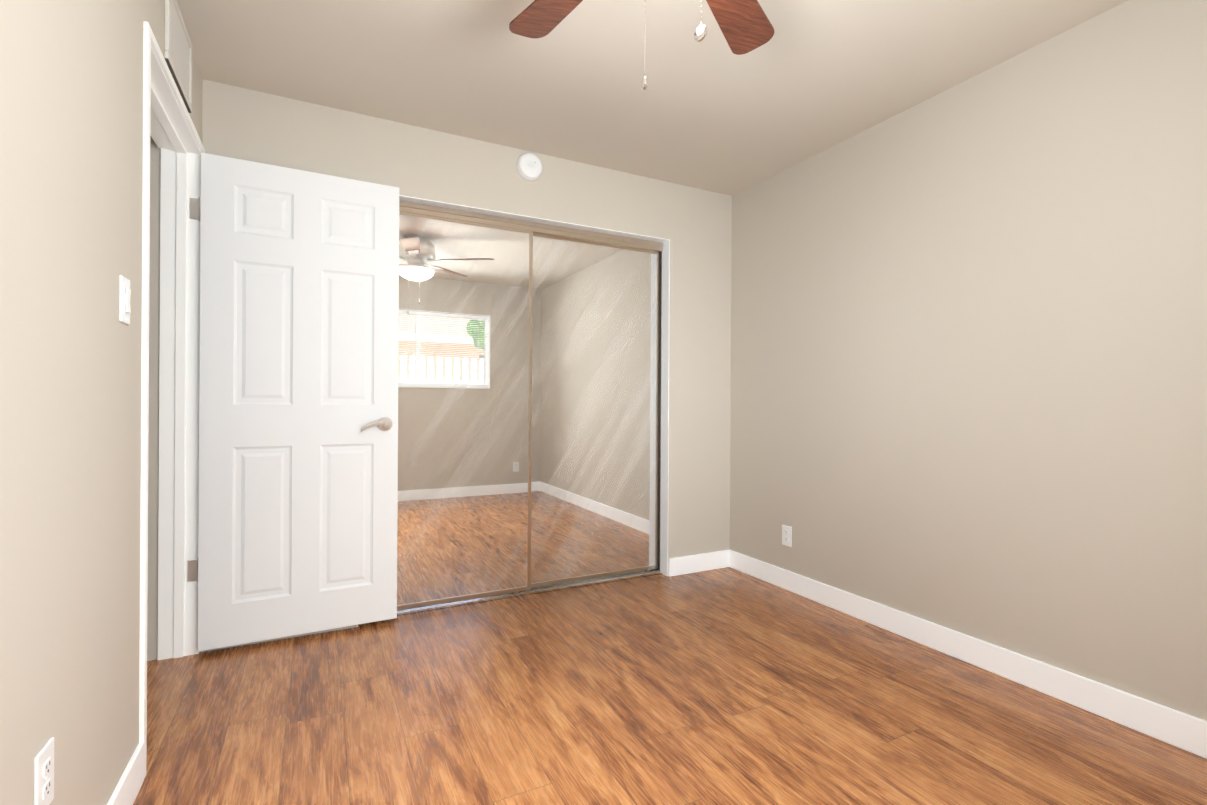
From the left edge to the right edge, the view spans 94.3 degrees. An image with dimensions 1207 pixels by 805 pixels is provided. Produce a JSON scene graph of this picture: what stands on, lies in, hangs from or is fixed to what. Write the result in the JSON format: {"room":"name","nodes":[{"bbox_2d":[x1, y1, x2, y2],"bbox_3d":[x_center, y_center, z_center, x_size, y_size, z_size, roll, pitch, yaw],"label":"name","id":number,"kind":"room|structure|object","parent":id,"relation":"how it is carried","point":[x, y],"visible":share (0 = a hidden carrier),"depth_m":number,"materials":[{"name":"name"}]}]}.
{"room":"empty bedroom","nodes":[
{"label":"empty bedroom","id":0,"kind":"room"},
{"bbox_2d":[0,0,215,804],"bbox_3d":[-0.983,-0.152,0.810,0.180,2.440,3.420,0,0,-27],"label":"wall","id":1,"kind":"structure","parent":0,"point":[71,71],"depth_m":1.15,"materials":[{"name":"beige paint"}]},
{"bbox_2d":[34,737,53,804],"bbox_3d":[-1.015,0.685,1.018,0.009,0.116,0.071,0,0,-27],"label":"outlet","id":2,"kind":"object","parent":1,"relation":"attached to","point":[44,776],"visible":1,"depth_m":1.01,"materials":[{"name":"white plastic"}]},
{"bbox_2d":[119,275,130,324],"bbox_3d":[-1.218,-0.260,1.429,0.013,0.116,0.071,0,0,-27],"label":"light switch","id":3,"kind":"object","parent":1,"relation":"attached to","point":[124,300],"visible":1,"depth_m":1.42,"materials":[{"name":"white plastic"}]},
{"bbox_2d":[107,742,143,804],"bbox_3d":[-0.759,1.013,0.523,0.016,0.112,2.364,0,0,-27],"label":"baseboard","id":4,"kind":"structure","parent":1,"relation":"attached to","point":[126,791],"depth_m":1.47,"materials":[{"name":"white wood"}]},
{"bbox_2d":[139,21,204,777],"bbox_3d":[-1.569,-0.005,1.946,0.162,2.140,0.909,0,0,-27],"label":"door frame","id":5,"kind":"structure","parent":1,"relation":"attached to","point":[169,128],"depth_m":2.32,"materials":[{"name":"white wood"}]},
{"bbox_2d":[187,152,398,650],"bbox_3d":[-1.371,-0.001,2.535,0.832,2.084,0.151,0,0,-27],"label":"door","id":6,"kind":"structure","parent":5,"relation":"attached to","point":[298,393],"depth_m":2.50,"materials":[{"name":"white wood"}]},
{"bbox_2d":[164,0,191,112],"bbox_3d":[-1.484,-1.229,1.959,0.016,0.261,0.378,0,0,-27],"label":"ceiling vent","id":7,"kind":"object","parent":1,"relation":"in","point":[178,50],"visible":1,"depth_m":1.94,"materials":[{"name":"beige paint"}]},
{"bbox_2d":[212,82,731,649],"bbox_3d":[-1.064,-0.152,2.804,4.193,2.440,0.160,0,0,-27],"label":"wall","id":8,"kind":"structure","parent":0,"point":[693,226],"depth_m":3.31,"materials":[{"name":"beige paint"}]},
{"bbox_2d":[397,211,532,609],"bbox_3d":[-0.800,0.047,2.945,0.886,2.034,0.020,0,0,-27],"label":"slider","id":9,"kind":"object","parent":8,"relation":"attached to","point":[464,413],"visible":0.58,"depth_m":2.97,"materials":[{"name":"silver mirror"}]},
{"bbox_2d":[516,153,541,180],"bbox_3d":[-0.395,-1.280,3.030,0.144,0.144,0.042,0,0,-27],"label":"smoke detector","id":10,"kind":"object","parent":8,"relation":"attached to","point":[529,166],"visible":1,"depth_m":3.01,"materials":[{"name":"white plastic"}]},
{"bbox_2d":[397,200,662,615],"bbox_3d":[-0.431,0.031,3.163,1.758,2.082,0.100,0,0,-27],"label":"trim","id":11,"kind":"structure","parent":8,"relation":"attached to","point":[535,227],"depth_m":3.20,"materials":[{"name":"beige metal"}]},
{"bbox_2d":[531,233,659,588],"bbox_3d":[-0.044,0.051,3.363,0.882,2.034,0.020,0,0,-27],"label":"slider","id":12,"kind":"object","parent":8,"relation":"attached to","point":[595,414],"visible":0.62,"depth_m":3.35,"materials":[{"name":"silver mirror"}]},
{"bbox_2d":[668,550,726,576],"bbox_3d":[0.611,1.022,3.568,0.465,0.112,0.013,0,0,-27],"label":"baseboard","id":13,"kind":"structure","parent":8,"relation":"attached to","point":[682,565],"depth_m":3.55,"materials":[{"name":"white wood"}]},
{"bbox_2d":[177,0,1127,195],"bbox_3d":[-0.365,-1.408,1.606,4.331,0.080,4.280,0,0,-27],"label":"ceiling","id":14,"kind":"structure","parent":0,"point":[711,111],"depth_m":2.28,"materials":[{"name":"beige paint"}]},
{"bbox_2d":[509,0,773,89],"bbox_3d":[0.121,-1.043,1.297,1.235,0.645,1.261,0,0,-27],"label":"ceiling fan","id":15,"kind":"object","parent":14,"relation":"hanging from","point":[745,26],"visible":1,"depth_m":1.72,"materials":[{"name":"brown wood"}]},
{"bbox_2d":[133,567,1206,804],"bbox_3d":[-0.380,1.112,1.605,4.331,0.080,4.280,0,0,-27],"label":"floor","id":16,"kind":"structure","parent":0,"point":[727,685],"depth_m":1.91,"materials":[{"name":"brown wood"}]},
{"bbox_2d":[728,0,1206,720],"bbox_3d":[1.690,-0.136,2.179,0.138,2.440,3.420,0,0,-27],"label":"wall","id":17,"kind":"structure","parent":0,"point":[940,358],"depth_m":2.20,"materials":[{"name":"beige paint"}]},
{"bbox_2d":[782,525,791,546],"bbox_3d":[1.059,0.771,3.238,0.009,0.116,0.071,0,0,-27],"label":"outlet","id":18,"kind":"object","parent":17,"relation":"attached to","point":[786,535],"visible":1,"depth_m":3.23,"materials":[{"name":"white plastic"}]},
{"bbox_2d":[727,550,1206,758],"bbox_3d":[1.577,1.027,2.214,0.016,0.112,3.304,0,0,-27],"label":"baseboard","id":19,"kind":"structure","parent":17,"relation":"attached to","point":[1181,730],"depth_m":2.19,"materials":[{"name":"white wood"}]}
]}

